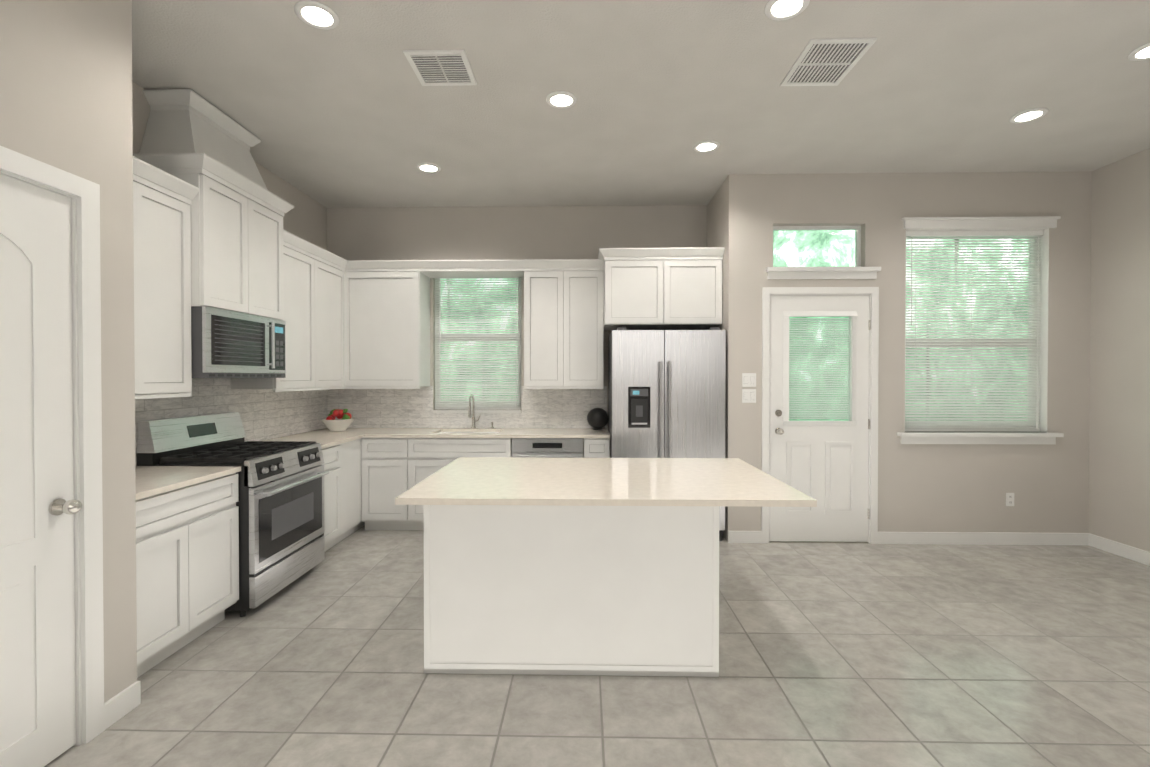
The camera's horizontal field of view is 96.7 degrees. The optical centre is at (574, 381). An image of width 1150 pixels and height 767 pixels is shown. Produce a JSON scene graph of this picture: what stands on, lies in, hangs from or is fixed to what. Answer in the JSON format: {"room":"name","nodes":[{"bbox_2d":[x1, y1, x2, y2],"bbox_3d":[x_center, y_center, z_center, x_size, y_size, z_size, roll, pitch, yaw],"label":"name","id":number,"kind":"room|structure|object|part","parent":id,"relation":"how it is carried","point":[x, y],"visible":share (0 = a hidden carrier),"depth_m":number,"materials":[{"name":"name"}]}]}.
{"room":"kitchen","nodes":[
{"label":"kitchen","id":0,"kind":"room"},
{"bbox_2d":[0,0,139,702],"bbox_3d":[-2.098,-0.160,0.334,0.120,3.300,3.970,0,1,1],"label":"wall","id":1,"kind":"structure","parent":0,"point":[72,100],"depth_m":2.18,"materials":[{"name":"beige paint"}]},
{"bbox_2d":[0,174,81,766],"bbox_3d":[-1.999,0.370,1.654,0.129,2.195,0.800,0,1,1],"label":"pantry door","id":2,"kind":"structure","parent":1,"relation":"in","point":[40,506],"depth_m":1.92,"materials":[{"name":"white wood"}]},
{"bbox_2d":[0,146,103,745],"bbox_3d":[-2.063,0.331,1.655,0.138,2.293,0.980,0,1,1],"label":"door frame","id":3,"kind":"structure","parent":1,"relation":"attached to","point":[83,194],"depth_m":2.08,"materials":[{"name":"white wood"}]},
{"bbox_2d":[140,87,327,389],"bbox_3d":[-2.809,-0.176,2.004,0.150,3.300,7.280,0,1,1],"label":"wall","id":4,"kind":"structure","parent":0,"point":[308,219],"depth_m":4.91,"materials":[{"name":"beige paint"}]},
{"bbox_2d":[133,161,148,396],"bbox_3d":[-2.541,-0.542,2.559,0.360,1.238,0.464,0,1,1],"label":"upper cabinet","id":5,"kind":"object","parent":4,"relation":"attached to","point":[140,172],"depth_m":2.78,"materials":[{"name":"white paint"}]},
{"bbox_2d":[149,169,192,396],"bbox_3d":[-2.534,-0.545,2.905,0.360,1.238,0.464,0,1,1],"label":"upper cabinet","id":6,"kind":"object","parent":4,"relation":"attached to","point":[170,202],"depth_m":2.98,"materials":[{"name":"white paint"}]},
{"bbox_2d":[133,157,256,315],"bbox_3d":[-2.489,-0.913,3.373,0.430,0.898,0.480,0,1,1],"label":"upper cabinet","id":7,"kind":"object","parent":4,"relation":"attached to","point":[209,209],"depth_m":3.29,"materials":[{"name":"white paint"}]},
{"bbox_2d":[191,306,285,377],"bbox_3d":[-2.451,-0.243,3.560,0.498,0.441,0.837,0,1,1],"label":"microwave","id":8,"kind":"object","parent":7,"relation":"attached to","point":[228,344],"visible":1,"depth_m":3.40,"materials":[{"name":"silver metal"}]},
{"bbox_2d":[133,93,276,196],"bbox_3d":[-2.516,-1.568,3.549,0.368,0.385,0.783,0,1,1],"label":"range hood","id":9,"kind":"object","parent":4,"relation":"attached to","point":[178,124],"depth_m":3.26,"materials":[{"name":"white paint"}]},
{"bbox_2d":[135,378,326,465],"bbox_3d":[-2.692,0.246,3.917,0.005,0.535,3.157,0,1,1],"label":"backsplash","id":10,"kind":"structure","parent":4,"relation":"attached to","point":[265,414],"depth_m":4.23,"materials":[{"name":"tile"}]},
{"bbox_2d":[230,233,312,391],"bbox_3d":[-2.505,-0.558,4.301,0.360,1.238,0.642,0,1,1],"label":"upper cabinet","id":11,"kind":"object","parent":4,"relation":"attached to","point":[298,253],"depth_m":4.30,"materials":[{"name":"white paint"}]},
{"bbox_2d":[257,189,288,324],"bbox_3d":[-2.481,-0.916,3.735,0.430,0.898,0.481,0,1,1],"label":"upper cabinet","id":12,"kind":"object","parent":4,"relation":"attached to","point":[272,271],"depth_m":3.82,"materials":[{"name":"white paint"}]},
{"bbox_2d":[263,432,366,448],"bbox_3d":[-2.338,0.524,4.423,0.690,0.029,0.859,0,1,1],"label":"countertop","id":13,"kind":"structure","parent":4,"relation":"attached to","point":[327,439],"depth_m":4.61,"materials":[{"name":"beige stone"}]},
{"bbox_2d":[313,245,348,388],"bbox_3d":[-2.473,-0.563,4.823,0.401,1.238,0.642,0,1,1],"label":"upper cabinet","id":14,"kind":"object","parent":4,"relation":"attached to","point":[330,271],"depth_m":4.84,"materials":[{"name":"white paint"}]},
{"bbox_2d":[308,428,378,431],"bbox_3d":[-2.322,0.517,5.183,0.690,0.029,0.360,0,1,1],"label":"countertop","id":15,"kind":"structure","parent":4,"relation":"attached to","point":[324,429],"depth_m":5.21,"materials":[{"name":"beige stone"}]},
{"bbox_2d":[321,409,354,431],"bbox_3d":[-2.399,0.391,5.172,0.319,0.221,0.319,0,1,1],"label":"fruit bowl","id":16,"kind":"object","parent":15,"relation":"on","point":[343,421],"visible":1,"depth_m":5.11,"materials":[{"name":"white ceramic"}]},
{"bbox_2d":[328,205,703,457],"bbox_3d":[-0.543,-0.208,5.523,4.177,3.300,0.150,0,1,1],"label":"wall","id":17,"kind":"structure","parent":0,"point":[513,232],"depth_m":5.44,"materials":[{"name":"beige paint"}]},
{"bbox_2d":[349,261,432,388],"bbox_3d":[-1.939,-0.567,5.271,0.775,1.238,0.401,0,1,1],"label":"upper cabinet","id":18,"kind":"object","parent":17,"relation":"attached to","point":[389,301],"depth_m":5.12,"materials":[{"name":"white paint"}]},
{"bbox_2d":[327,386,606,427],"bbox_3d":[-1.145,0.276,5.461,2.974,0.447,0.005,0,1,1],"label":"backsplash","id":19,"kind":"structure","parent":17,"relation":"attached to","point":[370,408],"depth_m":5.46,"materials":[{"name":"tile"}]},
{"bbox_2d":[433,410,520,412],"bbox_3d":[-1.044,0.322,5.481,0.946,0.030,0.085,0,1,1],"label":"window sill","id":20,"kind":"structure","parent":17,"relation":"attached to","point":[477,411],"depth_m":5.44,"materials":[{"name":"white wood"}]},
{"bbox_2d":[435,278,520,409],"bbox_3d":[-1.043,-0.476,5.549,0.946,1.565,0.050,0,1,1],"label":"kitchen window","id":21,"kind":"structure","parent":17,"relation":"in","point":[477,358],"depth_m":5.53,"materials":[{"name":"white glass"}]},
{"bbox_2d":[435,278,520,409],"bbox_3d":[-1.044,-0.477,5.482,0.934,1.559,0.063,0,1,1],"label":"window blinds","id":22,"kind":"object","parent":21,"relation":"attached to","point":[515,399],"visible":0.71,"depth_m":5.49,"materials":[{"name":"white plastic"}]},
{"bbox_2d":[367,428,609,437],"bbox_3d":[-1.165,0.517,5.149,3.005,0.029,0.633,0,1,1],"label":"countertop","id":23,"kind":"structure","parent":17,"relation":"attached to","point":[383,432],"depth_m":4.94,"materials":[{"name":"beige stone"}]},
{"bbox_2d":[468,394,480,428],"bbox_3d":[-1.049,0.318,5.329,0.108,0.365,0.212,0,1,1],"label":"faucet","id":24,"kind":"object","parent":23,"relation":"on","point":[473,426],"visible":1,"depth_m":5.39,"materials":[{"name":"silver metal"}]},
{"bbox_2d":[587,408,608,429],"bbox_3d":[0.236,0.387,5.307,0.224,0.227,0.224,0,1,1],"label":"ball","id":25,"kind":"object","parent":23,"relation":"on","point":[597,418],"visible":1,"depth_m":5.23,"materials":[{"name":"black ceramic"}]},
{"bbox_2d":[521,261,568,388],"bbox_3d":[-0.279,-0.567,5.257,0.456,1.238,0.360,0,1,1],"label":"upper cabinet","id":26,"kind":"object","parent":17,"relation":"attached to","point":[546,283],"depth_m":5.09,"materials":[{"name":"white paint"}]},
{"bbox_2d":[569,261,604,388],"bbox_3d":[0.060,-0.567,5.250,0.457,1.238,0.360,0,1,1],"label":"upper cabinet","id":27,"kind":"object","parent":17,"relation":"attached to","point":[586,335],"depth_m":5.08,"materials":[{"name":"white paint"}]},
{"bbox_2d":[601,249,672,330],"bbox_3d":[0.589,-0.880,5.096,0.608,0.690,0.640,0,1,1],"label":"upper cabinet","id":28,"kind":"object","parent":17,"relation":"attached to","point":[637,284],"depth_m":4.78,"materials":[{"name":"white paint"}]},
{"bbox_2d":[44,525,1149,766],"bbox_3d":[0.880,1.526,1.853,7.535,0.100,7.460,0,1,1],"label":"floor","id":29,"kind":"structure","parent":0,"point":[920,655],"depth_m":2.49,"materials":[{"name":"tile"}]},
{"bbox_2d":[135,466,240,677],"bbox_3d":[-2.386,0.996,2.742,0.663,0.942,0.808,0,1,1],"label":"base cabinet","id":30,"kind":"object","parent":29,"relation":"on","point":[187,564],"depth_m":2.73,"materials":[{"name":"white paint"}]},
{"bbox_3d":[-2.386,0.540,2.738,0.663,0.029,0.807,0,1,1],"label":"top of the base cabinet","id":31,"kind":"part","parent":30,"relation":"part of","materials":[{"name":"beige stone"}]},
{"bbox_2d":[137,412,328,616],"bbox_3d":[-2.293,0.852,3.569,0.798,1.215,0.848,0,1,1],"label":"range","id":32,"kind":"object","parent":29,"relation":"on","point":[280,503],"visible":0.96,"depth_m":3.39,"materials":[{"name":"silver metal"}]},
{"bbox_2d":[321,444,339,550],"bbox_3d":[-2.361,0.998,4.223,0.649,0.912,0.449,0,1,1],"label":"base cabinet","id":33,"kind":"object","parent":29,"relation":"on","point":[331,455],"depth_m":4.31,"materials":[{"name":"white paint"}]},
{"bbox_2d":[340,438,367,540],"bbox_3d":[-2.325,0.994,4.643,0.705,0.912,0.505,0,1,1],"label":"base cabinet","id":34,"kind":"object","parent":29,"relation":"on","point":[354,453],"depth_m":4.75,"materials":[{"name":"white paint"}]},
{"bbox_2d":[368,438,415,529],"bbox_3d":[-1.778,0.989,5.172,0.521,0.912,0.620,0,1,1],"label":"base cabinet","id":35,"kind":"object","parent":29,"relation":"on","point":[391,461],"depth_m":4.87,"materials":[{"name":"white paint"}]},
{"bbox_2d":[416,432,511,529],"bbox_3d":[-1.124,0.989,5.158,1.049,0.912,0.620,0,1,1],"label":"base cabinet","id":36,"kind":"object","parent":29,"relation":"on","point":[432,454],"depth_m":4.85,"materials":[{"name":"white paint"}]},
{"bbox_2d":[512,438,582,457],"bbox_3d":[-0.256,0.991,5.102,0.671,0.908,0.641,0,1,1],"label":"dishwasher","id":37,"kind":"object","parent":29,"relation":"on","point":[547,447],"visible":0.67,"depth_m":4.83,"materials":[{"name":"silver metal"}]},
{"bbox_2d":[424,505,718,676],"bbox_3d":[-0.010,1.036,3.131,1.475,0.856,1.158,0,1,1],"label":"kitchen island","id":38,"kind":"object","parent":29,"relation":"on","point":[573,590],"visible":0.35,"depth_m":2.56,"materials":[{"name":"white paint"}]},
{"bbox_2d":[395,457,816,506],"bbox_3d":[0.156,0.591,3.154,2.073,0.032,1.282,0,1,1],"label":"island countertop","id":39,"kind":"structure","parent":38,"relation":"on","point":[604,481],"depth_m":2.86,"materials":[{"name":"beige stone"}]},
{"bbox_2d":[584,438,609,457],"bbox_3d":[0.213,0.989,5.131,0.249,0.912,0.620,0,1,1],"label":"base cabinet","id":40,"kind":"object","parent":29,"relation":"on","point":[593,447],"depth_m":4.82,"materials":[{"name":"white paint"}]},
{"bbox_2d":[608,327,725,540],"bbox_3d":[0.853,0.479,4.967,1.020,1.935,0.857,0,1,1],"label":"fridge","id":41,"kind":"object","parent":29,"relation":"on","point":[666,393],"visible":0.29,"depth_m":4.61,"materials":[{"name":"silver metal"}]},
{"bbox_2d":[132,0,1149,207],"bbox_3d":[0.880,-1.874,1.822,7.535,0.100,7.460,0,1,1],"label":"ceiling","id":42,"kind":"structure","parent":0,"point":[349,111],"depth_m":3.24,"materials":[{"name":"white paint"}]},
{"bbox_2d":[294,0,339,29],"bbox_3d":[-1.287,-1.825,2.553,0.204,0.011,0.204,0,1,1],"label":"recessed light","id":43,"kind":"object","parent":42,"relation":"in","point":[315,14],"visible":1,"depth_m":2.54,"materials":[{"name":"white plastic"}]},
{"bbox_2d":[416,163,440,172],"bbox_3d":[-1.264,-1.842,4.417,0.204,0.011,0.204,0,1,1],"label":"recessed light","id":44,"kind":"object","parent":42,"relation":"in","point":[429,167],"visible":0.98,"depth_m":4.41,"materials":[{"name":"white plastic"}]},
{"bbox_2d":[403,49,476,85],"bbox_3d":[-0.778,-1.829,2.992,0.340,0.011,0.330,0,1,1],"label":"ceiling vent","id":45,"kind":"object","parent":42,"relation":"in","point":[441,67],"visible":0.92,"depth_m":2.98,"materials":[{"name":"white metal"}]},
{"bbox_2d":[546,91,576,107],"bbox_3d":[-0.088,-1.832,3.333,0.204,0.011,0.204,0,1,1],"label":"recessed light","id":46,"kind":"object","parent":42,"relation":"in","point":[560,99],"visible":1,"depth_m":3.32,"materials":[{"name":"white plastic"}]},
{"bbox_2d":[693,140,719,151],"bbox_3d":[1.030,-1.838,4.008,0.204,0.011,0.204,0,1,1],"label":"recessed light","id":47,"kind":"object","parent":42,"relation":"in","point":[707,146],"visible":1,"depth_m":4.00,"materials":[{"name":"white plastic"}]},
{"bbox_2d":[765,0,809,20],"bbox_3d":[1.031,-1.824,2.486,0.204,0.011,0.204,0,1,1],"label":"recessed light","id":48,"kind":"object","parent":42,"relation":"in","point":[778,10],"visible":1,"depth_m":2.50,"materials":[{"name":"white plastic"}]},
{"bbox_2d":[780,38,876,85],"bbox_3d":[1.441,-1.828,2.946,0.350,0.011,0.430,0,1,1],"label":"ceiling vent","id":49,"kind":"object","parent":42,"relation":"in","point":[825,62],"visible":1,"depth_m":2.92,"materials":[{"name":"white metal"}]},
{"bbox_2d":[1009,108,1048,122],"bbox_3d":[3.136,-1.834,3.534,0.204,0.011,0.204,0,1,1],"label":"recessed light","id":50,"kind":"object","parent":42,"relation":"in","point":[1028,115],"visible":1,"depth_m":3.53,"materials":[{"name":"white plastic"}]},
{"bbox_2d":[1127,43,1149,60],"bbox_3d":[3.194,-1.827,2.817,0.204,0.011,0.204,0,1,1],"label":"recessed light","id":51,"kind":"object","parent":42,"relation":"in","point":[1141,53],"visible":1,"depth_m":2.85,"materials":[{"name":"white plastic"}]},
{"bbox_2d":[704,182,723,329],"bbox_3d":[1.473,-0.204,5.071,0.173,3.300,0.630,0,1,1],"label":"wall","id":52,"kind":"structure","parent":0,"point":[714,211],"depth_m":5.04,"materials":[{"name":"beige paint"}]},
{"bbox_2d":[661,249,723,329],"bbox_3d":[1.080,-0.879,5.086,0.608,0.690,0.640,0,1,1],"label":"upper cabinet","id":53,"kind":"object","parent":52,"relation":"attached to","point":[697,273],"depth_m":4.78,"materials":[{"name":"white paint"}]},
{"bbox_2d":[720,171,1091,541],"bbox_3d":[2.965,-0.200,4.627,3.173,3.300,0.150,0,1,1],"label":"wall","id":54,"kind":"structure","parent":0,"point":[922,487],"depth_m":4.55,"materials":[{"name":"beige paint"}]},
{"bbox_2d":[728,531,761,542],"bbox_3d":[1.525,1.398,4.589,0.298,0.105,0.016,0,1,1],"label":"baseboard","id":55,"kind":"structure","parent":54,"relation":"attached to","point":[733,536],"depth_m":4.58,"materials":[{"name":"white wood"}]},
{"bbox_2d":[742,373,755,386],"bbox_3d":[1.561,-0.010,4.578,0.122,0.122,0.008,0,1,1],"label":"switch plate","id":56,"kind":"object","parent":54,"relation":"attached to","point":[748,380],"depth_m":4.58,"materials":[{"name":"white plastic"}]},
{"bbox_2d":[742,389,755,402],"bbox_3d":[1.561,0.132,4.579,0.122,0.122,0.008,0,1,1],"label":"switch plate","id":57,"kind":"object","parent":54,"relation":"attached to","point":[748,395],"depth_m":4.58,"materials":[{"name":"white plastic"}]},
{"bbox_2d":[773,226,860,266],"bbox_3d":[2.179,-1.208,4.654,0.817,0.400,0.040,0,1,1],"label":"transom window","id":58,"kind":"structure","parent":54,"relation":"in","point":[857,256],"depth_m":4.64,"materials":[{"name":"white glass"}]},
{"bbox_2d":[761,287,878,543],"bbox_3d":[2.187,0.306,4.639,1.022,2.288,0.168,0,1,1],"label":"door frame","id":59,"kind":"structure","parent":54,"relation":"attached to","point":[871,292],"depth_m":4.55,"materials":[{"name":"white paint"}]},
{"bbox_2d":[769,295,870,541],"bbox_3d":[2.191,0.336,4.558,0.887,2.206,0.131,0,1,1],"label":"entry door","id":60,"kind":"structure","parent":54,"relation":"in","point":[824,464],"depth_m":4.58,"materials":[{"name":"white paint"}]},
{"bbox_2d":[766,267,880,278],"bbox_3d":[2.199,-0.959,4.568,0.991,0.097,0.125,0,1,1],"label":"sill","id":61,"kind":"structure","parent":54,"relation":"attached to","point":[822,272],"depth_m":4.54,"materials":[{"name":"white wood"}]},
{"bbox_2d":[897,216,1063,443],"bbox_3d":[3.576,-0.443,4.582,1.402,2.003,0.210,0,1,1],"label":"window","id":62,"kind":"structure","parent":54,"relation":"in","point":[990,331],"depth_m":4.53,"materials":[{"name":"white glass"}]},
{"bbox_2d":[905,230,1042,430],"bbox_3d":[3.566,-0.448,4.598,1.234,1.798,0.063,0,1,1],"label":"window blinds","id":63,"kind":"object","parent":62,"relation":"attached to","point":[980,411],"visible":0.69,"depth_m":4.61,"materials":[{"name":"white plastic"}]},
{"bbox_2d":[878,532,1087,544],"bbox_3d":[3.613,1.398,4.546,1.833,0.105,0.016,0,1,1],"label":"baseboard","id":64,"kind":"structure","parent":54,"relation":"attached to","point":[970,538],"depth_m":4.54,"materials":[{"name":"white wood"}]},
{"bbox_2d":[1006,493,1013,505],"bbox_3d":[3.866,1.051,4.540,0.070,0.116,0.008,0,1,1],"label":"outlet","id":65,"kind":"object","parent":54,"relation":"attached to","point":[1009,499],"visible":1,"depth_m":4.54,"materials":[{"name":"white plastic"}]},
{"bbox_2d":[1088,148,1149,551],"bbox_3d":[4.565,-0.170,1.439,0.150,3.300,6.457,0,1,1],"label":"wall","id":66,"kind":"structure","parent":0,"point":[1119,358],"depth_m":4.26,"materials":[{"name":"beige paint"}]},
{"bbox_2d":[1088,533,1149,565],"bbox_3d":[4.481,1.428,1.381,0.016,0.105,6.307,0,1,1],"label":"baseboard","id":67,"kind":"structure","parent":66,"relation":"attached to","point":[1135,554],"depth_m":4.25,"materials":[{"name":"white wood"}]},
{"label":"outside","id":68,"kind":"structure","parent":0,"visible":0},
{"bbox_2d":[440,230,1028,420],"bbox_3d":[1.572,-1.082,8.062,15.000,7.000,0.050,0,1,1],"label":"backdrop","id":69,"kind":"structure","parent":68,"point":[783,246],"depth_m":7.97,"materials":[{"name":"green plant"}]}
]}

